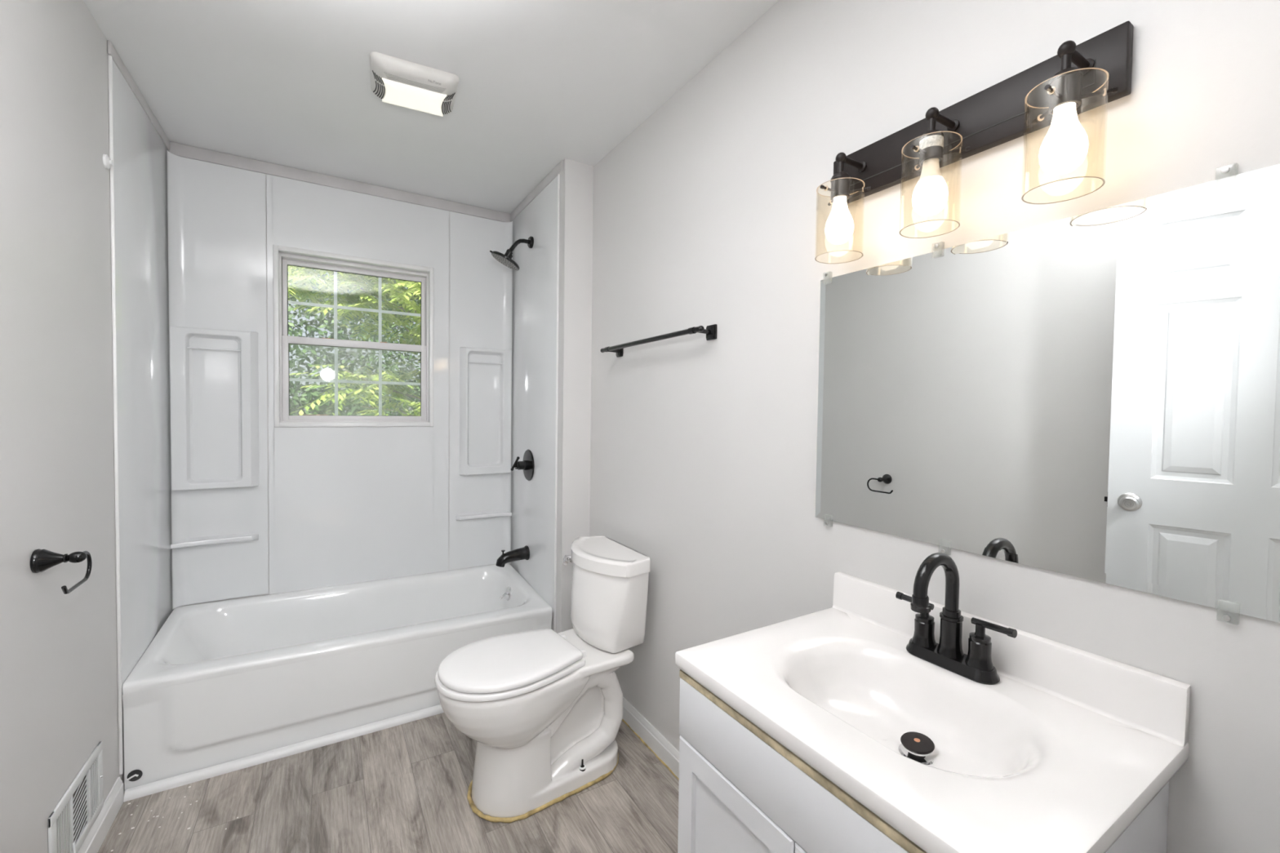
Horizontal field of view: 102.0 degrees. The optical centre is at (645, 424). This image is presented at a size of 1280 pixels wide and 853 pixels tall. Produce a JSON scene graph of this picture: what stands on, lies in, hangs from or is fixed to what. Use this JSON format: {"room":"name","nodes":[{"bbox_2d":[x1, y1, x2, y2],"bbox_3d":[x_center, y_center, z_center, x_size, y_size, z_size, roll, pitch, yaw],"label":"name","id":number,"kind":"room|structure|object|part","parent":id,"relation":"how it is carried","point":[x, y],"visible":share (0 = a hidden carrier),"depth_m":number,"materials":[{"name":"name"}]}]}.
{"room":"bathroom","nodes":[
{"label":"bathroom","id":0,"kind":"room"},
{"bbox_2d":[0,0,124,852],"bbox_3d":[-0.956,0.061,0.330,0.120,2.440,4.761,0,2,-32],"label":"wall","id":1,"kind":"structure","parent":0,"point":[59,697],"depth_m":1.30,"materials":[{"name":"paint"}]},
{"bbox_2d":[30,548,92,594],"bbox_3d":[-1.393,0.342,1.238,0.085,0.100,0.161,0,2,-32],"label":"toilet paper holder","id":2,"kind":"object","parent":1,"relation":"attached to","point":[41,560],"visible":1,"depth_m":1.22,"materials":[{"name":"black metal"}]},
{"bbox_3d":[-1.405,0.320,1.228,0.054,0.056,0.056,0,2,-32],"label":"post","id":3,"kind":"part","parent":2,"relation":"part of","materials":[{"name":"black metal"}]},
{"bbox_3d":[-1.371,0.354,1.251,0.008,0.076,0.161,0,2,-32],"label":"hook arm","id":4,"kind":"part","parent":2,"relation":"part of","materials":[{"name":"black metal"}]},
{"bbox_2d":[48,741,103,852],"bbox_3d":[-1.537,1.053,1.413,0.020,0.199,0.340,0,2,-32],"label":"air vent","id":5,"kind":"object","parent":1,"relation":"in","point":[73,818],"visible":1,"depth_m":1.41,"materials":[{"name":"metal"}]},
{"bbox_3d":[-1.545,1.053,1.408,0.001,0.159,0.300,0,2,-32],"label":"duct shadow plate","id":6,"kind":"part","parent":5,"relation":"part of","materials":[{"name":"white metal"}]},
{"bbox_3d":[-1.493,1.115,1.348,0.014,0.023,0.057,0,2,-32],"label":"damper lever","id":7,"kind":"part","parent":5,"relation":"part of","materials":[{"name":"metal"}]},
{"bbox_2d":[77,777,124,852],"bbox_3d":[-1.318,1.214,1.053,0.013,0.085,1.500,0,2,-32],"label":"baseboard","id":8,"kind":"structure","parent":1,"relation":"attached to","point":[113,803],"depth_m":1.56,"materials":[{"name":"paint"}]},
{"bbox_2d":[102,153,113,168],"bbox_3d":[-1.668,-0.816,1.612,0.017,0.044,0.044,0,2,-32],"label":"rod bracket","id":9,"kind":"object","parent":1,"relation":"attached to","point":[107,162],"visible":1,"depth_m":1.60,"materials":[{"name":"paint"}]},
{"bbox_2d":[107,55,123,774],"bbox_3d":[-1.704,-0.008,1.667,0.008,2.310,0.008,0,2,-32],"label":"trim","id":10,"kind":"structure","parent":1,"relation":"attached to","point":[109,57],"depth_m":1.66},
{"bbox_2d":[106,40,169,150],"bbox_3d":[-1.874,-1.195,1.935,0.008,0.042,0.728,0,2,-32],"label":"trim","id":11,"kind":"structure","parent":1,"relation":"attached to","point":[111,51],"depth_m":1.84,"materials":[{"name":"paint"}]},
{"bbox_2d":[123,704,444,801],"bbox_3d":[-1.075,1.218,2.095,1.493,0.026,0.026,0,2,-32],"label":"trim","id":12,"kind":"structure","parent":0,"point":[182,780],"depth_m":1.91,"materials":[{"name":"white wood"}]},
{"bbox_2d":[181,165,502,606],"bbox_3d":[-1.419,-0.013,2.769,1.650,2.439,0.120,0,2,-32],"label":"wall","id":13,"kind":"structure","parent":0,"point":[227,166],"depth_m":2.47,"materials":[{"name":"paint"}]},
{"bbox_2d":[112,60,557,698],"bbox_3d":[-1.251,-0.143,2.361,1.508,2.067,0.741,0,2,-32],"label":"tub surround","id":14,"kind":"object","parent":13,"relation":"attached to","point":[347,504],"visible":0.95,"depth_m":2.48,"materials":[{"name":"white plastic"}]},
{"bbox_3d":[-1.896,-0.141,1.975,0.005,2.067,0.723,0,2,-32],"label":"panel","id":15,"kind":"part","parent":14,"relation":"part of","materials":[{"name":"white plastic"}]},
{"bbox_3d":[-1.936,-0.182,2.363,0.340,1.982,0.041,-1,2,-40],"label":"corner panel","id":16,"kind":"part","parent":14,"relation":"part of","materials":[{"name":"white plastic"}]},
{"bbox_3d":[-1.444,-0.148,2.675,0.817,2.054,0.005,0,2,-32],"label":"panel","id":17,"kind":"part","parent":14,"relation":"part of","materials":[{"name":"white plastic"}]},
{"bbox_3d":[-0.945,-0.178,2.974,0.339,1.998,0.041,0,2,-24],"label":"corner panel","id":18,"kind":"part","parent":14,"relation":"part of","materials":[{"name":"white plastic"}]},
{"bbox_2d":[489,235,533,270],"bbox_3d":[-0.684,-0.887,2.650,0.222,0.192,0.154,0,2,-32],"label":"shower","id":19,"kind":"object","parent":14,"relation":"attached to","point":[506,260],"visible":1,"depth_m":2.64,"materials":[{"name":"black metal"}]},
{"bbox_3d":[-0.651,-0.922,2.679,0.118,0.083,0.023,0,2,-38],"label":"arm","id":20,"kind":"part","parent":19,"relation":"part of","materials":[{"name":"black metal"}]},
{"bbox_2d":[495,545,529,567],"bbox_3d":[-0.709,0.701,2.750,0.170,0.095,0.078,0,2,-32],"label":"tub spout","id":21,"kind":"object","parent":14,"relation":"attached to","point":[522,553],"visible":1,"depth_m":2.73,"materials":[{"name":"black metal"}]},
{"bbox_2d":[511,449,534,480],"bbox_3d":[-0.664,0.217,2.743,0.098,0.168,0.168,0,2,-32],"label":"shower valve","id":22,"kind":"object","parent":14,"relation":"attached to","point":[527,464],"visible":1,"depth_m":2.73,"materials":[{"name":"black metal"}]},
{"bbox_3d":[-0.686,0.207,2.729,0.046,0.076,0.020,1,2,-8],"label":"lever","id":23,"kind":"part","parent":22,"relation":"part of","materials":[{"name":"black metal"}]},
{"bbox_3d":[-0.612,-0.143,2.755,0.005,2.061,0.741,0,2,-32],"label":"panel","id":24,"kind":"part","parent":14,"relation":"part of","materials":[{"name":"white plastic"}]},
{"bbox_2d":[168,141,511,222],"bbox_3d":[-1.429,-1.203,2.643,1.507,0.054,0.010,0,2,-32],"label":"trim","id":25,"kind":"structure","parent":13,"relation":"attached to","point":[179,149],"depth_m":2.55,"materials":[{"name":"paint"}]},
{"bbox_2d":[273,244,433,426],"bbox_3d":[-1.497,-0.421,2.704,0.712,0.862,0.144,0,2,-32],"label":"window","id":26,"kind":"structure","parent":13,"relation":"in","point":[283,256],"depth_m":2.67,"materials":[{"name":"paint"}]},
{"bbox_3d":[-1.510,-0.607,2.724,0.653,0.416,0.026,0,2,-32],"label":"sash","id":27,"kind":"part","parent":26,"relation":"part of","materials":[{"name":"plastic"}]},
{"bbox_3d":[-1.499,-0.227,2.710,0.655,0.416,0.028,0,2,-32],"label":"sash","id":28,"kind":"part","parent":26,"relation":"part of","materials":[{"name":"plastic"}]},
{"bbox_2d":[288,271,420,342],"bbox_3d":[-1.512,-0.607,2.728,0.613,0.364,0.004,0,2,-32],"label":"grille","id":29,"kind":"object","parent":26,"relation":"attached to","point":[380,275],"depth_m":2.75,"materials":[{"name":"white plastic"}]},
{"bbox_2d":[289,346,420,415],"bbox_3d":[-1.502,-0.222,2.713,0.603,0.354,0.004,0,2,-32],"label":"grille","id":30,"kind":"object","parent":26,"relation":"attached to","point":[391,348],"depth_m":2.74,"materials":[{"name":"white plastic"}]},
{"bbox_2d":[97,712,679,852],"bbox_3d":[-0.219,1.328,0.830,1.890,0.100,4.761,0,2,-32],"label":"floor","id":31,"kind":"structure","parent":0,"point":[403,788],"depth_m":1.68,"materials":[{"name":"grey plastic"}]},
{"bbox_2d":[111,786,238,851],"bbox_3d":[-1.359,1.244,1.458,0.312,0.001,0.731,0,2,-32],"label":"paint flecks","id":32,"kind":"object","parent":31,"relation":"on","point":[189,786],"visible":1,"depth_m":1.63,"materials":[{"name":"paint"}]},
{"bbox_2d":[122,563,552,791],"bbox_3d":[-1.271,1.019,2.401,1.495,0.399,0.712,0,2,-32],"label":"bathtub","id":33,"kind":"object","parent":31,"relation":"on","point":[220,682],"visible":0.82,"depth_m":2.10,"materials":[{"name":"ceramic"}]},
{"bbox_2d":[122,563,552,695],"bbox_3d":[-1.271,0.999,2.400,1.495,0.358,0.712,0,2,-32],"label":"basin","id":34,"kind":"object","parent":33,"relation":"in","point":[392,636],"depth_m":2.28,"materials":[{"name":"ceramic"}]},
{"bbox_3d":[-0.770,0.932,2.817,0.046,0.029,0.013,-1,2,-41],"label":"trip lever","id":35,"kind":"part","parent":33,"relation":"part of","materials":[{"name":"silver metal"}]},
{"bbox_3d":[-0.748,0.925,2.834,0.025,0.075,0.074,0,2,-32],"label":"overflow plate","id":36,"kind":"part","parent":33,"relation":"part of","materials":[{"name":"silver metal"}]},
{"bbox_2d":[435,535,650,822],"bbox_3d":[-0.387,0.867,1.877,0.726,0.762,0.498,0,2,-32],"label":"toilet","id":37,"kind":"object","parent":31,"relation":"on","point":[542,708],"visible":1,"depth_m":1.76,"materials":[{"name":"ceramic"}]},
{"bbox_3d":[-0.461,0.817,1.754,0.470,0.023,0.369,0,2,-32],"label":"seat","id":38,"kind":"part","parent":37,"relation":"part of","materials":[{"name":"plastic"}]},
{"bbox_3d":[-0.460,0.791,1.753,0.454,0.028,0.361,0,2,-32],"label":"lid","id":39,"kind":"part","parent":37,"relation":"part of","materials":[{"name":"plastic"}]},
{"bbox_3d":[-0.384,1.038,1.821,0.654,0.428,0.384,0,2,-32],"label":"bowl","id":40,"kind":"part","parent":37,"relation":"part of","materials":[{"name":"white ceramic"}]},
{"bbox_3d":[-0.328,0.560,2.162,0.043,0.040,0.079,1,2,21],"label":"flush lever","id":41,"kind":"part","parent":37,"relation":"part of","materials":[{"name":"silver metal"}]},
{"bbox_3d":[-0.171,0.677,2.023,0.203,0.282,0.424,0,2,-32],"label":"tank","id":42,"kind":"part","parent":37,"relation":"part of","materials":[{"name":"white ceramic"}]},
{"bbox_3d":[-0.171,0.510,2.017,0.209,0.052,0.442,0,2,-32],"label":"tank lid","id":43,"kind":"part","parent":37,"relation":"part of","materials":[{"name":"white ceramic"}]},
{"bbox_2d":[622,719,679,780],"bbox_3d":[0.092,1.250,1.869,0.010,0.008,1.326,0,2,-32],"label":"bead","id":44,"kind":"object","parent":31,"relation":"on","point":[623,720],"visible":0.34,"depth_m":1.99},
{"bbox_2d":[677,669,1168,852],"bbox_3d":[0.418,0.884,0.903,0.484,0.799,0.580,0,2,-32],"label":"vanity cabinet","id":45,"kind":"object","parent":31,"relation":"on","point":[740,790],"visible":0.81,"depth_m":0.82,"materials":[{"name":"paint"}]},
{"bbox_3d":[0.146,0.904,0.905,0.020,0.582,0.290,0,2,-32],"label":"door","id":46,"kind":"part","parent":45,"relation":"part of","materials":[{"name":"paint"}]},
{"bbox_3d":[0.226,0.559,0.773,0.020,0.112,0.578,0,2,-32],"label":"false drawer","id":47,"kind":"part","parent":45,"relation":"part of","materials":[{"name":"paint"}]},
{"bbox_3d":[0.298,0.913,0.658,0.020,0.582,0.284,0,2,-32],"label":"door","id":48,"kind":"part","parent":45,"relation":"part of","materials":[{"name":"paint"}]},
{"bbox_2d":[675,571,1191,852],"bbox_3d":[0.424,0.466,0.886,0.488,0.192,0.609,0,2,-32],"label":"sink","id":49,"kind":"object","parent":45,"relation":"in","point":[1070,745],"visible":0.97,"depth_m":0.82,"materials":[{"name":"ceramic"}]},
{"bbox_2d":[898,731,934,764],"bbox_3d":[0.463,0.550,0.884,0.058,0.026,0.058,0,2,-32],"label":"sink drain","id":50,"kind":"object","parent":49,"relation":"in","point":[916,746],"visible":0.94,"depth_m":0.88,"materials":[{"name":"black metal"}]},
{"bbox_3d":[0.463,0.554,0.884,0.026,0.014,0.026,0,2,-32],"label":"stem","id":51,"kind":"part","parent":50,"relation":"part of","materials":[{"name":"metal"}]},
{"bbox_2d":[895,552,1017,684],"bbox_3d":[0.568,0.344,0.977,0.168,0.218,0.168,1,2,11],"label":"faucet","id":52,"kind":"object","parent":49,"relation":"on","point":[977,666],"visible":1,"depth_m":0.95,"materials":[{"name":"black metal"}]},
{"bbox_3d":[0.539,0.352,1.038,0.014,0.016,0.071,0,2,-36],"label":"lever","id":53,"kind":"part","parent":52,"relation":"part of","materials":[{"name":"black metal"}]},
{"bbox_3d":[0.549,0.394,1.021,0.044,0.075,0.044,0,2,-32],"label":"handle","id":54,"kind":"part","parent":52,"relation":"part of","materials":[{"name":"black metal"}]},
{"bbox_3d":[0.532,0.295,0.947,0.129,0.120,0.023,0,2,-32],"label":"spout","id":55,"kind":"part","parent":52,"relation":"part of","materials":[{"name":"black metal"}]},
{"bbox_3d":[0.575,0.442,0.979,0.058,0.021,0.165,0,2,-32],"label":"plate","id":56,"kind":"part","parent":52,"relation":"part of","materials":[{"name":"black metal"}]},
{"bbox_3d":[0.603,0.397,0.935,0.044,0.075,0.044,0,2,-32],"label":"handle","id":57,"kind":"part","parent":52,"relation":"part of","materials":[{"name":"black metal"}]},
{"bbox_3d":[0.614,0.357,0.916,0.014,0.016,0.071,0,2,-27],"label":"lever","id":58,"kind":"part","parent":52,"relation":"part of","materials":[{"name":"black metal"}]},
{"bbox_2d":[83,0,778,213],"bbox_3d":[-0.185,-1.221,0.759,1.890,0.120,4.761,0,2,-32],"label":"ceiling","id":59,"kind":"structure","parent":0,"point":[543,83],"depth_m":1.77,"materials":[{"name":"paint"}]},
{"bbox_2d":[369,51,458,116],"bbox_3d":[-0.812,-1.176,1.821,0.274,0.044,0.236,0,2,-27],"label":"exhaust fan","id":60,"kind":"object","parent":59,"relation":"attached to","point":[393,80],"visible":1,"depth_m":1.77,"materials":[{"name":"plastic"}]},
{"bbox_2d":[551,158,593,633],"bbox_3d":[-0.533,-0.002,2.768,0.141,2.439,0.810,0,2,-32],"label":"wall","id":61,"kind":"structure","parent":0,"point":[576,178],"depth_m":2.42,"materials":[{"name":"paint"}]},
{"bbox_2d":[510,160,563,221],"bbox_3d":[-0.583,-1.197,2.700,0.008,0.048,0.780,0,2,-32],"label":"trim","id":62,"kind":"structure","parent":61,"relation":"attached to","point":[558,168],"depth_m":2.63,"materials":[{"name":"paint"}]},
{"bbox_2d":[554,173,559,631],"bbox_3d":[-0.418,0.020,2.440,0.008,2.364,0.008,0,2,-32],"label":"trim","id":63,"kind":"structure","parent":61,"relation":"attached to","point":[558,175],"depth_m":2.43,"materials":[{"name":"white plastic"}]},
{"bbox_2d":[589,0,1279,852],"bbox_3d":[0.551,0.055,1.259,0.120,2.440,4.761,0,2,-32],"label":"wall","id":64,"kind":"structure","parent":0,"point":[704,452],"depth_m":1.32,"materials":[{"name":"paint"}]},
{"bbox_2d":[622,697,679,778],"bbox_3d":[0.094,1.209,1.882,0.013,0.085,1.430,0,2,-32],"label":"baseboard","id":65,"kind":"structure","parent":64,"relation":"attached to","point":[658,744],"depth_m":1.98,"materials":[{"name":"paint"}]},
{"bbox_2d":[600,324,717,357],"bbox_3d":[0.020,-0.305,1.927,0.080,0.054,0.700,0,2,-32],"label":"towel bar","id":66,"kind":"object","parent":64,"relation":"attached to","point":[710,331],"visible":1,"depth_m":1.77,"materials":[{"name":"black metal"}]},
{"bbox_3d":[0.180,-0.300,1.659,0.067,0.019,0.019,0,2,-32],"label":"post","id":67,"kind":"part","parent":66,"relation":"part of","materials":[{"name":"black metal"}]},
{"bbox_2d":[814,20,1133,263],"bbox_3d":[0.547,-0.496,0.996,0.159,0.262,0.548,0,2,-32],"label":"vanity light","id":68,"kind":"object","parent":64,"relation":"attached to","point":[1095,72],"visible":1,"depth_m":0.95,"materials":[{"name":"brown metal"}]},
{"bbox_3d":[0.430,-0.434,1.152,0.060,0.066,0.060,0,2,-32],"label":"bulb","id":69,"kind":"part","parent":68,"relation":"part of","materials":[{"name":"white glass"}]},
{"bbox_3d":[0.430,-0.448,1.151,0.101,0.154,0.101,0,2,-32],"label":"lamp shade","id":70,"kind":"part","parent":68,"relation":"part of","materials":[{"name":"clear glass"}]},
{"bbox_2d":[830,171,850,201],"bbox_3d":[0.432,-0.528,1.149,0.042,0.055,0.042,0,2,-32],"label":"socket","id":71,"kind":"object","parent":68,"relation":"attached to","point":[840,190],"depth_m":1.13,"materials":[{"name":"black metal"}]},
{"bbox_3d":[0.459,-0.575,1.165,0.087,0.052,0.023,0,2,-32],"label":"arm","id":72,"kind":"part","parent":68,"relation":"part of","materials":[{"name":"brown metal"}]},
{"bbox_3d":[0.537,-0.428,0.979,0.060,0.066,0.060,0,2,-32],"label":"bulb","id":73,"kind":"part","parent":68,"relation":"part of","materials":[{"name":"white glass"}]},
{"bbox_3d":[0.537,-0.447,0.979,0.101,0.158,0.101,0,2,-32],"label":"lamp shade","id":74,"kind":"part","parent":68,"relation":"part of","materials":[{"name":"clear glass"}]},
{"bbox_2d":[919,129,944,166],"bbox_3d":[0.538,-0.522,0.977,0.042,0.055,0.042,0,2,-32],"label":"socket","id":75,"kind":"object","parent":68,"relation":"attached to","point":[931,145],"depth_m":0.96,"materials":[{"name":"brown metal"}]},
{"bbox_3d":[0.566,-0.569,0.992,0.087,0.052,0.023,0,2,-32],"label":"arm","id":76,"kind":"part","parent":68,"relation":"part of","materials":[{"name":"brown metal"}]},
{"bbox_3d":[0.646,-0.422,0.802,0.060,0.066,0.060,0,2,-32],"label":"bulb","id":77,"kind":"part","parent":68,"relation":"part of","materials":[{"name":"white glass"}]},
{"bbox_3d":[0.646,-0.439,0.802,0.101,0.157,0.101,0,2,-32],"label":"lamp shade","id":78,"kind":"part","parent":68,"relation":"part of","materials":[{"name":"clear glass"}]},
{"bbox_2d":[1048,66,1083,115],"bbox_3d":[0.647,-0.515,0.799,0.042,0.055,0.042,0,2,-32],"label":"socket","id":79,"kind":"object","parent":68,"relation":"attached to","point":[1068,86],"depth_m":0.79,"materials":[{"name":"brown metal"}]},
{"bbox_3d":[0.675,-0.562,0.815,0.087,0.052,0.023,0,2,-32],"label":"arm","id":80,"kind":"part","parent":68,"relation":"part of","materials":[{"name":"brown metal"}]},
{"bbox_2d":[831,571,1191,746],"bbox_3d":[0.622,0.411,1.006,0.026,0.083,0.607,0,2,-32],"label":"backsplash","id":81,"kind":"structure","parent":64,"relation":"attached to","point":[1157,705],"depth_m":0.87,"materials":[{"name":"stone"}]},
{"bbox_2d":[815,164,1279,622],"bbox_3d":[0.672,-0.050,0.941,0.005,0.601,0.887,0,2,-32],"label":"mirror","id":82,"kind":"object","parent":64,"relation":"attached to","point":[1095,395],"visible":1,"depth_m":0.85,"materials":[{"name":"white mirror"}]},
{"bbox_2d":[1214,163,1238,189],"bbox_3d":[0.804,-0.344,0.718,0.013,0.029,0.020,0,2,-32],"label":"mirror clip","id":83,"kind":"object","parent":64,"relation":"attached to","point":[1225,170],"visible":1,"depth_m":0.71,"materials":[{"name":"clear plastic"}]},
{"bbox_2d":[1216,600,1239,625],"bbox_3d":[0.807,0.260,0.718,0.013,0.029,0.020,0,2,-32],"label":"mirror clip","id":84,"kind":"object","parent":64,"relation":"attached to","point":[1227,618],"visible":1,"depth_m":0.71,"materials":[{"name":"clear plastic"}]},
{"label":"outside","id":85,"kind":"structure","parent":0,"visible":0},
{"bbox_3d":[-4.747,1.447,8.668,17.000,0.100,12.359,0,2,-32],"label":"ground","id":86,"kind":"structure","parent":85,"visible":0},
{"bbox_2d":[297,414,328,415],"bbox_3d":[-4.159,0.671,6.498,0.330,1.590,0.080,0,2,-32],"label":"board","id":87,"kind":"object","parent":86,"relation":"on","point":[297,415],"visible":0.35,"depth_m":6.45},
{"bbox_2d":[288,267,399,415],"bbox_3d":[-6.154,-1.255,7.307,5.444,5.402,2.425,0,2,-22],"label":"tree","id":88,"kind":"object","parent":86,"relation":"on","point":[296,402],"visible":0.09,"depth_m":7.63,"materials":[{"name":"green plant"}]},
{"bbox_2d":[288,265,420,416],"bbox_3d":[-2.427,-0.384,5.851,5.080,3.834,2.485,0,2,-32],"label":"tree","id":89,"kind":"object","parent":86,"relation":"on","point":[347,281],"visible":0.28,"depth_m":5.21,"materials":[{"name":"green plant"}]},
{"bbox_2d":[288,273,420,415],"bbox_3d":[-4.430,-1.840,12.002,8.241,6.350,2.199,0,2,-36],"label":"tree","id":90,"kind":"object","parent":86,"relation":"on","point":[400,356],"visible":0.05,"depth_m":11.09,"materials":[{"name":"green plant"}]}
]}

